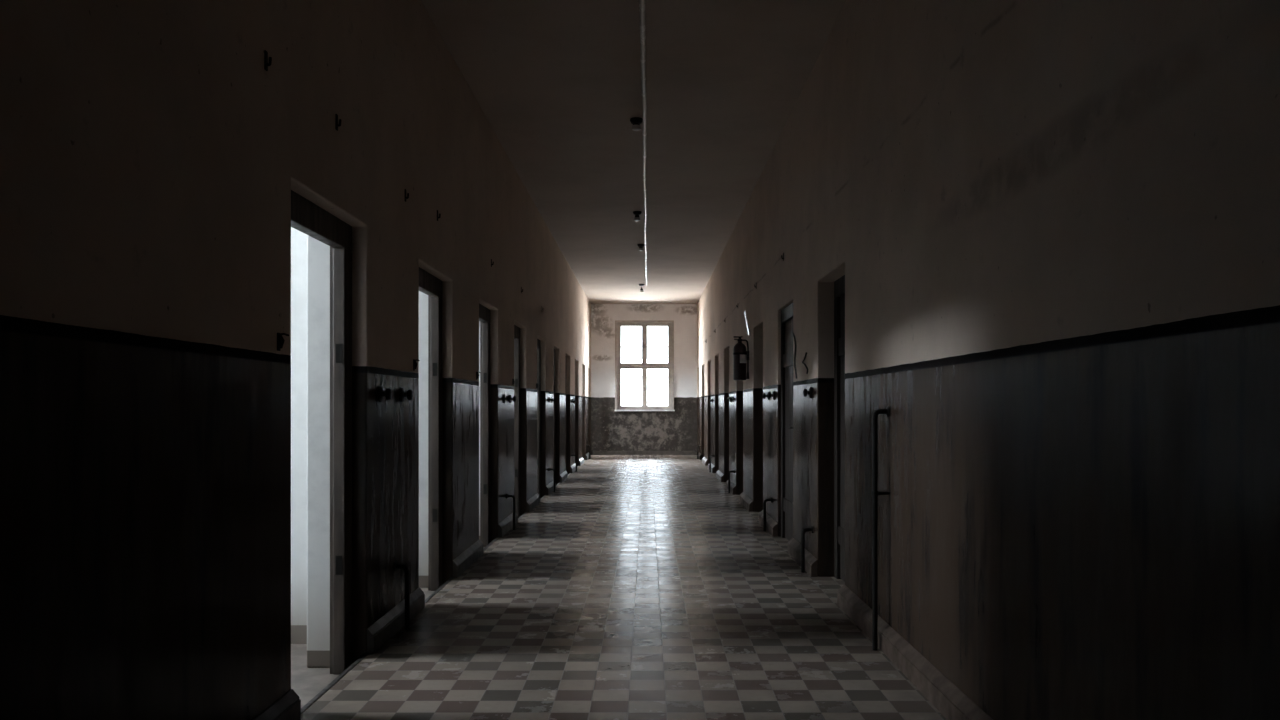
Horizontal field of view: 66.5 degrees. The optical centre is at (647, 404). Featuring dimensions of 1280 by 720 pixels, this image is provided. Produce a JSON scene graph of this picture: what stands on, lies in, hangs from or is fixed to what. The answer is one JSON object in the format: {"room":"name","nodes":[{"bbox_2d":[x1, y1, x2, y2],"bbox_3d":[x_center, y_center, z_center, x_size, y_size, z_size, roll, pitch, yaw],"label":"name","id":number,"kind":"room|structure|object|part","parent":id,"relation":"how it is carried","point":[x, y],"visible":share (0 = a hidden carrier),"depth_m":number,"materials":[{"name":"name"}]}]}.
{"room":"prison interior","nodes":[
{"label":"prison interior","id":0,"kind":"room"},
{"bbox_2d":[0,0,590,719],"bbox_3d":[-1.514,-0.582,10.015,0.295,3.723,27.230,0,0,0],"label":"wall","id":1,"kind":"structure","parent":0,"point":[151,158],"depth_m":3.13,"materials":[{"name":"paint"}]},
{"bbox_2d":[264,50,271,70],"bbox_3d":[-1.354,-1.230,3.490,0.023,0.070,0.024,0,0,0],"label":"wall hook","id":2,"kind":"object","parent":1,"relation":"attached to","point":[266,64],"visible":1,"depth_m":3.49,"materials":[{"name":"black metal"}]},
{"bbox_3d":[-1.363,-1.230,3.490,0.005,0.070,0.024,0,0,0],"label":"plate","id":3,"kind":"part","parent":2,"relation":"part of","materials":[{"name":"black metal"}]},
{"bbox_2d":[253,689,300,719],"bbox_3d":[-1.349,1.150,0.075,0.035,0.120,7.350,0,0,0],"label":"baseboard","id":4,"kind":"structure","parent":1,"relation":"attached to","point":[288,707],"depth_m":3.62,"materials":[{"name":"paint"}]},
{"bbox_2d":[277,333,288,350],"bbox_3d":[-1.353,-0.234,3.623,0.029,0.067,0.054,0,0,0],"label":"latch catch","id":5,"kind":"object","parent":1,"relation":"attached to","point":[280,340],"visible":1,"depth_m":3.60,"materials":[{"name":"black metal"}]},
{"bbox_3d":[-1.363,-0.234,3.610,0.005,0.067,0.028,0,0,0],"label":"catch plate","id":6,"kind":"part","parent":5,"relation":"part of","materials":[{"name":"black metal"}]},
{"bbox_2d":[291,190,368,713],"bbox_3d":[-1.434,0.205,4.253,0.156,2.150,1.005,0,0,0],"label":"door frame","id":7,"kind":"structure","parent":1,"relation":"in","point":[307,217],"depth_m":4.63,"materials":[{"name":"brown wood"}]},
{"bbox_3d":[-1.464,0.760,4.634,0.031,0.090,0.004,0,0,0],"label":"strike plate","id":8,"kind":"part","parent":7,"relation":"part of","materials":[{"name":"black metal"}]},
{"bbox_3d":[-1.464,-0.245,4.634,0.031,0.090,0.004,0,0,0],"label":"strike plate","id":9,"kind":"part","parent":7,"relation":"part of","materials":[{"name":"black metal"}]},
{"bbox_2d":[335,114,340,130],"bbox_3d":[-1.354,-1.240,4.284,0.023,0.070,0.024,0,0,0],"label":"wall hook","id":10,"kind":"object","parent":1,"relation":"attached to","point":[337,125],"visible":1,"depth_m":4.28,"materials":[{"name":"black metal"}]},
{"bbox_3d":[-1.363,-1.240,4.284,0.005,0.070,0.024,0,0,0],"label":"plate","id":11,"kind":"part","parent":10,"relation":"part of","materials":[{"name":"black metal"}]},
{"bbox_2d":[377,386,391,401],"bbox_3d":[-1.335,-0.056,4.980,0.061,0.084,0.084,0,0,0],"label":"peg","id":12,"kind":"object","parent":1,"relation":"attached to","point":[381,393],"visible":1,"depth_m":4.96,"materials":[{"name":"black metal"}]},
{"bbox_3d":[-1.328,-0.056,4.980,0.048,0.064,0.064,0,0,0],"label":"knob","id":13,"kind":"part","parent":12,"relation":"part of","materials":[{"name":"black metal"}]},
{"bbox_2d":[367,587,424,653],"bbox_3d":[-1.349,1.150,5.298,0.035,0.120,1.085,0,0,0],"label":"baseboard","id":14,"kind":"structure","parent":1,"relation":"attached to","point":[388,625],"depth_m":5.12,"materials":[{"name":"paint"}]},
{"bbox_2d":[393,561,409,629],"bbox_3d":[-1.322,1.025,5.267,0.088,0.365,0.060,0,0,0],"label":"pipe","id":15,"kind":"object","parent":1,"relation":"attached to","point":[396,566],"visible":1,"depth_m":5.24,"materials":[{"name":"black metal"}]},
{"bbox_2d":[400,387,412,401],"bbox_3d":[-1.335,-0.056,5.420,0.061,0.084,0.084,0,0,0],"label":"peg","id":16,"kind":"object","parent":1,"relation":"attached to","point":[409,394],"visible":1,"depth_m":5.40,"materials":[{"name":"black metal"}]},
{"bbox_3d":[-1.328,-0.056,5.420,0.048,0.064,0.064,0,0,0],"label":"knob","id":17,"kind":"part","parent":16,"relation":"part of","materials":[{"name":"black metal"}]},
{"bbox_2d":[413,359,419,370],"bbox_3d":[-1.353,-0.234,5.713,0.029,0.067,0.054,0,0,0],"label":"latch catch","id":18,"kind":"object","parent":1,"relation":"attached to","point":[415,364],"visible":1,"depth_m":5.69,"materials":[{"name":"black metal"}]},
{"bbox_2d":[419,267,453,602],"bbox_3d":[-1.434,0.205,6.343,0.156,2.150,1.005,0,0,0],"label":"door frame","id":19,"kind":"structure","parent":1,"relation":"in","point":[429,284],"depth_m":6.72,"materials":[{"name":"brown wood"}]},
{"bbox_3d":[-1.465,0.205,6.343,0.058,2.150,1.005,0,0,0],"label":"frame","id":20,"kind":"part","parent":19,"relation":"part of","materials":[{"name":"brown wood"}]},
{"bbox_3d":[-1.464,0.760,6.724,0.031,0.090,0.004,0,0,0],"label":"strike plate","id":21,"kind":"part","parent":19,"relation":"part of","materials":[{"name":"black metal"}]},
{"bbox_3d":[-1.464,-0.245,6.724,0.031,0.090,0.004,0,0,0],"label":"strike plate","id":22,"kind":"part","parent":19,"relation":"part of","materials":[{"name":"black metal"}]},
{"bbox_2d":[453,539,483,577],"bbox_3d":[-1.349,1.150,7.388,0.035,0.120,1.085,0,0,0],"label":"baseboard","id":23,"kind":"structure","parent":1,"relation":"attached to","point":[461,563],"depth_m":7.26,"materials":[{"name":"paint"}]},
{"bbox_2d":[479,303,498,549],"bbox_3d":[-1.434,0.205,8.432,0.156,2.150,1.005,0,0,0],"label":"door","id":24,"kind":"structure","parent":1,"relation":"in","point":[484,313],"depth_m":8.81,"materials":[{"name":"brown wood"}]},
{"bbox_3d":[-1.465,0.205,8.432,0.058,2.150,1.005,0,0,0],"label":"frame","id":25,"kind":"part","parent":24,"relation":"part of","materials":[{"name":"brown wood"}]},
{"bbox_3d":[-1.464,0.760,8.814,0.031,0.090,0.004,0,0,0],"label":"strike plate","id":26,"kind":"part","parent":24,"relation":"part of","materials":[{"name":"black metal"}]},
{"bbox_3d":[-1.464,-0.245,8.814,0.031,0.090,0.004,0,0,0],"label":"strike plate","id":27,"kind":"part","parent":24,"relation":"part of","materials":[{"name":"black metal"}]},
{"bbox_2d":[503,394,509,402],"bbox_3d":[-1.335,-0.060,9.280,0.061,0.084,0.084,0,0,0],"label":"peg","id":28,"kind":"object","parent":1,"relation":"attached to","point":[505,398],"visible":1,"depth_m":9.26,"materials":[{"name":"black metal"}]},
{"bbox_2d":[498,512,517,536],"bbox_3d":[-1.349,1.150,9.477,0.035,0.120,1.085,0,0,0],"label":"baseboard","id":29,"kind":"structure","parent":1,"relation":"attached to","point":[506,524],"depth_m":9.29,"materials":[{"name":"paint"}]},
{"bbox_2d":[506,493,514,529],"bbox_3d":[-1.322,1.030,9.467,0.088,0.355,0.060,0,0,0],"label":"pipe","id":30,"kind":"object","parent":1,"relation":"attached to","point":[507,494],"visible":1,"depth_m":9.44,"materials":[{"name":"black metal"}]},
{"bbox_2d":[509,395,515,402],"bbox_3d":[-1.335,-0.060,9.680,0.061,0.084,0.084,0,0,0],"label":"peg","id":31,"kind":"object","parent":1,"relation":"attached to","point":[514,397],"visible":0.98,"depth_m":9.66,"materials":[{"name":"black metal"}]},
{"bbox_2d":[514,325,526,519],"bbox_3d":[-1.434,0.205,10.523,0.156,2.150,1.005,0,0,0],"label":"door","id":32,"kind":"structure","parent":1,"relation":"in","point":[516,328],"depth_m":10.90,"materials":[{"name":"brown wood"}]},
{"bbox_3d":[-1.465,0.205,10.523,0.058,2.150,1.005,0,0,0],"label":"frame","id":33,"kind":"part","parent":32,"relation":"part of","materials":[{"name":"brown wood"}]},
{"bbox_2d":[526,493,539,511],"bbox_3d":[-1.349,1.150,11.568,0.035,0.120,1.085,0,0,0],"label":"baseboard","id":34,"kind":"structure","parent":1,"relation":"attached to","point":[534,501],"depth_m":11.41,"materials":[{"name":"paint"}]},
{"bbox_2d":[537,339,545,499],"bbox_3d":[-1.434,0.205,12.613,0.156,2.150,1.005,0,0,0],"label":"door","id":35,"kind":"structure","parent":1,"relation":"in","point":[538,340],"depth_m":13.00,"materials":[{"name":"brown wood"}]},
{"bbox_3d":[-1.465,0.205,12.613,0.058,2.150,1.005,0,0,0],"label":"frame","id":36,"kind":"part","parent":35,"relation":"part of","materials":[{"name":"brown wood"}]},
{"bbox_2d":[546,481,555,494],"bbox_3d":[-1.349,1.150,13.658,0.035,0.120,1.085,0,0,0],"label":"baseboard","id":37,"kind":"structure","parent":1,"relation":"attached to","point":[549,488],"depth_m":13.40,"materials":[{"name":"paint"}]},
{"bbox_2d":[549,467,554,491],"bbox_3d":[-1.322,1.035,13.567,0.088,0.345,0.060,0,0,0],"label":"pipe","id":38,"kind":"object","parent":1,"relation":"attached to","point":[553,469],"visible":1,"depth_m":13.55,"materials":[{"name":"black metal"}]},
{"bbox_2d":[553,348,559,485],"bbox_3d":[-1.434,0.205,14.703,0.156,2.150,1.005,0,0,0],"label":"door","id":39,"kind":"structure","parent":1,"relation":"in","point":[553,348],"depth_m":15.08,"materials":[{"name":"brown wood"}]},
{"bbox_3d":[-1.465,0.205,14.703,0.058,2.150,1.005,0,0,0],"label":"frame","id":40,"kind":"part","parent":39,"relation":"part of","materials":[{"name":"brown wood"}]},
{"bbox_2d":[560,470,567,482],"bbox_3d":[-1.349,1.150,15.748,0.035,0.120,1.085,0,0,0],"label":"baseboard","id":41,"kind":"structure","parent":1,"relation":"attached to","point":[564,475],"depth_m":15.65,"materials":[{"name":"paint"}]},
{"bbox_2d":[570,463,575,472],"bbox_3d":[-1.349,1.150,17.837,0.035,0.120,1.085,0,0,0],"label":"baseboard","id":42,"kind":"structure","parent":1,"relation":"attached to","point":[573,467],"depth_m":17.57,"materials":[{"name":"paint"}]},
{"bbox_2d":[579,457,583,465],"bbox_3d":[-1.349,1.150,19.927,0.035,0.120,1.085,0,0,0],"label":"baseboard","id":43,"kind":"structure","parent":1,"relation":"attached to","point":[581,460],"depth_m":19.71,"materials":[{"name":"paint"}]},
{"bbox_2d":[291,227,306,643],"bbox_3d":[-3.381,-0.505,5.295,3.439,3.570,0.120,0,0,0],"label":"wall","id":44,"kind":"structure","parent":0,"point":[298,238],"depth_m":5.24,"materials":[{"name":"white paint"}]},
{"bbox_2d":[291,547,484,707],"bbox_3d":[-3.233,1.305,12.915,3.733,0.050,21.430,0,0,0],"label":"floor","id":45,"kind":"structure","parent":0,"point":[307,682],"depth_m":4.62,"materials":[{"name":"grey tile"}]},
{"bbox_2d":[301,455,946,719],"bbox_3d":[0.066,1.270,10.015,2.863,0.120,27.230,0,0,0],"label":"floor","id":46,"kind":"structure","parent":0,"point":[640,587],"depth_m":5.27,"materials":[{"name":"tile"}]},
{"bbox_2d":[421,0,845,303],"bbox_3d":[-0.082,-2.518,10.015,3.158,0.150,27.230,0,0,0],"label":"ceiling","id":47,"kind":"structure","parent":0,"point":[557,83],"depth_m":7.97,"materials":[{"name":"white paint"}]},
{"bbox_2d":[630,117,642,130],"bbox_3d":[-0.095,-2.396,8.350,0.110,0.095,0.110,0,0,0],"label":"holder","id":48,"kind":"object","parent":47,"relation":"attached to","point":[636,121],"visible":1,"depth_m":8.32,"materials":[{"name":"plastic"}]},
{"bbox_2d":[632,123,640,130],"bbox_3d":[-0.095,-2.390,8.350,0.072,0.085,0.071,0,0,0],"label":"socket","id":49,"kind":"object","parent":48,"relation":"attached to","point":[636,126],"depth_m":8.33,"materials":[{"name":"ceramic"}]},
{"bbox_2d":[633,211,641,220],"bbox_3d":[-0.130,-2.385,12.350,0.110,0.115,0.110,0,0,0],"label":"holder","id":50,"kind":"object","parent":47,"relation":"attached to","point":[636,213],"visible":1,"depth_m":12.32,"materials":[{"name":"plastic"}]},
{"bbox_2d":[634,215,639,220],"bbox_3d":[-0.130,-2.370,12.350,0.072,0.085,0.071,0,0,0],"label":"socket","id":51,"kind":"object","parent":50,"relation":"attached to","point":[637,218],"depth_m":12.33,"materials":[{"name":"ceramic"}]},
{"bbox_2d":[637,244,643,250],"bbox_3d":[-0.100,-2.393,14.850,0.110,0.100,0.110,0,0,0],"label":"holder","id":52,"kind":"object","parent":47,"relation":"attached to","point":[640,246],"visible":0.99,"depth_m":14.82,"materials":[{"name":"plastic"}]},
{"bbox_2d":[639,0,647,285],"bbox_3d":[-0.026,-2.424,10.100,0.052,0.036,19.200,0,0,0],"label":"conduit","id":53,"kind":"object","parent":47,"relation":"attached to","point":[641,2],"visible":1,"depth_m":7.78,"materials":[{"name":"beige paint"}]},
{"bbox_2d":[591,304,696,454],"bbox_3d":[-0.082,-0.607,23.820,3.158,3.873,0.380,0,0,0],"label":"wall","id":54,"kind":"structure","parent":0,"point":[611,430],"depth_m":23.63,"materials":[{"name":"paint"}]},
{"bbox_2d":[593,451,694,454],"bbox_3d":[-0.089,1.160,23.615,2.473,0.100,0.030,0,0,0],"label":"baseboard","id":55,"kind":"structure","parent":54,"relation":"attached to","point":[594,452],"depth_m":23.60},
{"bbox_2d":[615,320,674,410],"bbox_3d":[-0.068,-0.948,23.655,1.455,2.195,0.190,0,0,0],"label":"window","id":56,"kind":"structure","parent":54,"relation":"in","point":[644,365],"depth_m":23.68,"materials":[{"name":"grey paint"}]},
{"bbox_3d":[-0.068,0.133,23.620,1.455,0.035,0.120,0,0,0],"label":"sill","id":57,"kind":"part","parent":56,"relation":"part of","materials":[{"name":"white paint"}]},
{"bbox_2d":[697,0,1279,719],"bbox_3d":[1.347,-0.617,10.015,0.300,3.653,27.230,0,0,0],"label":"wall","id":58,"kind":"structure","parent":0,"point":[1052,227],"depth_m":3.00,"materials":[{"name":"paint"}]},
{"bbox_2d":[702,457,707,465],"bbox_3d":[1.175,1.150,20.055,0.045,0.120,1.150,0,0,0],"label":"baseboard","id":59,"kind":"structure","parent":58,"relation":"attached to","point":[704,460],"depth_m":19.74,"materials":[{"name":"paint"}]},
{"bbox_2d":[708,463,714,472],"bbox_3d":[1.175,1.150,17.955,0.045,0.120,1.150,0,0,0],"label":"baseboard","id":60,"kind":"structure","parent":58,"relation":"attached to","point":[712,465],"depth_m":17.47,"materials":[{"name":"paint"}]},
{"bbox_2d":[709,455,713,471],"bbox_3d":[1.153,1.045,17.517,0.088,0.325,0.060,0,0,0],"label":"pipe","id":61,"kind":"object","parent":58,"relation":"attached to","point":[710,455],"visible":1,"depth_m":17.50,"materials":[{"name":"black metal"}]},
{"bbox_2d":[716,470,723,481],"bbox_3d":[1.175,1.150,15.855,0.045,0.120,1.150,0,0,0],"label":"baseboard","id":62,"kind":"structure","parent":58,"relation":"attached to","point":[720,476],"depth_m":15.63,"materials":[{"name":"paint"}]},
{"bbox_2d":[726,480,735,494],"bbox_3d":[1.175,1.150,13.755,0.045,0.120,1.150,0,0,0],"label":"baseboard","id":63,"kind":"structure","parent":58,"relation":"attached to","point":[732,485],"depth_m":13.40,"materials":[{"name":"paint"}]},
{"bbox_2d":[728,469,734,492],"bbox_3d":[1.153,1.045,13.417,0.088,0.325,0.060,0,0,0],"label":"pipe","id":64,"kind":"object","parent":58,"relation":"attached to","point":[734,469],"visible":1,"depth_m":13.40,"materials":[{"name":"black metal"}]},
{"bbox_2d":[733,336,748,379],"bbox_3d":[1.103,-0.548,11.500,0.189,0.517,0.158,0,0,0],"label":"fire extinguisher","id":65,"kind":"object","parent":58,"relation":"attached to","point":[740,355],"visible":1,"depth_m":11.44,"materials":[{"name":"paint"}]},
{"bbox_2d":[740,492,752,511],"bbox_3d":[1.175,1.150,11.655,0.045,0.120,1.150,0,0,0],"label":"baseboard","id":66,"kind":"structure","parent":58,"relation":"attached to","point":[745,500],"depth_m":11.49,"materials":[{"name":"paint"}]},
{"bbox_2d":[744,311,749,335],"bbox_3d":[1.155,-0.950,11.350,0.056,0.276,0.150,0,0,0],"label":"sign plate","id":67,"kind":"object","parent":58,"relation":"attached to","point":[745,315],"visible":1,"depth_m":11.32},
{"bbox_2d":[763,497,772,530],"bbox_3d":[1.153,1.045,9.367,0.088,0.325,0.060,0,0,0],"label":"pipe","id":68,"kind":"object","parent":58,"relation":"attached to","point":[771,499],"visible":1,"depth_m":9.34,"materials":[{"name":"black metal"}]},
{"bbox_2d":[759,510,777,536],"bbox_3d":[1.175,1.150,9.555,0.045,0.120,1.150,0,0,0],"label":"baseboard","id":69,"kind":"structure","parent":58,"relation":"attached to","point":[771,525],"depth_m":9.24,"materials":[{"name":"paint"}]},
{"bbox_2d":[768,391,774,399],"bbox_3d":[1.165,-0.090,9.200,0.061,0.084,0.084,0,0,0],"label":"peg","id":70,"kind":"object","parent":58,"relation":"attached to","point":[770,395],"visible":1,"depth_m":9.18,"materials":[{"name":"black metal"}]},
{"bbox_2d":[781,302,792,540],"bbox_3d":[1.241,0.170,8.505,0.088,2.080,0.950,0,0,0],"label":"door","id":71,"kind":"structure","parent":58,"relation":"in","point":[787,312],"depth_m":8.72,"materials":[{"name":"paint"}]},
{"bbox_2d":[792,332,796,378],"bbox_3d":[1.184,-0.403,7.898,0.024,0.388,0.210,0,0,0],"label":"cable","id":72,"kind":"object","parent":58,"relation":"attached to","point":[792,332],"visible":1,"depth_m":7.82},
{"bbox_2d":[788,538,816,576],"bbox_3d":[1.175,1.150,7.455,0.045,0.120,1.150,0,0,0],"label":"baseboard","id":73,"kind":"structure","parent":58,"relation":"attached to","point":[794,548],"depth_m":7.30,"materials":[{"name":"paint"}]},
{"bbox_2d":[802,352,807,373],"bbox_3d":[1.174,-0.311,7.245,0.037,0.166,0.180,0,0,2],"label":"wire","id":74,"kind":"object","parent":58,"relation":"attached to","point":[806,352],"visible":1,"depth_m":7.28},
{"bbox_2d":[801,526,812,572],"bbox_3d":[1.153,1.040,7.067,0.088,0.335,0.060,0,0,0],"label":"pipe","id":75,"kind":"object","parent":58,"relation":"attached to","point":[804,530],"visible":1,"depth_m":7.04,"materials":[{"name":"black metal"}]},
{"bbox_2d":[803,387,812,397],"bbox_3d":[1.165,-0.090,7.120,0.061,0.084,0.084,0,0,0],"label":"peg","id":76,"kind":"object","parent":58,"relation":"attached to","point":[806,392],"visible":1,"depth_m":7.10,"materials":[{"name":"black metal"}]},
{"bbox_3d":[1.159,-0.090,7.120,0.048,0.064,0.064,0,0,0],"label":"knob","id":77,"kind":"part","parent":76,"relation":"part of","materials":[{"name":"black metal"}]},
{"bbox_2d":[834,275,844,581],"bbox_3d":[1.329,0.170,6.405,0.088,2.080,0.950,0,0,0],"label":"door","id":78,"kind":"structure","parent":58,"relation":"in","point":[839,284],"depth_m":6.78,"materials":[{"name":"paint"}]},
{"bbox_2d":[871,406,889,649],"bbox_3d":[1.151,0.606,4.834,0.097,1.203,0.055,0,0,-8],"label":"pipe","id":79,"kind":"object","parent":58,"relation":"attached to","point":[874,493],"visible":1,"depth_m":4.81,"materials":[{"name":"black metal"}]},
{"bbox_2d":[837,585,992,719],"bbox_3d":[1.175,1.150,1.165,0.045,0.120,9.530,0,0,0],"label":"baseboard","id":80,"kind":"structure","parent":58,"relation":"attached to","point":[947,698],"depth_m":4.24,"materials":[{"name":"paint"}]},
{"label":"outside","id":81,"kind":"structure","parent":0,"visible":0},
{"bbox_2d":[621,359,667,405],"bbox_3d":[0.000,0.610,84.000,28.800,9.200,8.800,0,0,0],"label":"window pane","id":82,"kind":"structure","parent":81,"point":[631,379],"depth_m":80.00,"materials":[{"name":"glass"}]},
{"bbox_3d":[-1.600,-0.840,79.945,0.760,1.160,0.010,0,0,0],"label":"house pane","id":83,"kind":"part","parent":82,"relation":"part of","materials":[{"name":"glass"}]},
{"bbox_3d":[1.100,-0.840,79.945,0.760,1.160,0.010,0,0,0],"label":"house pane","id":84,"kind":"part","parent":82,"relation":"part of","materials":[{"name":"glass"}]}
]}

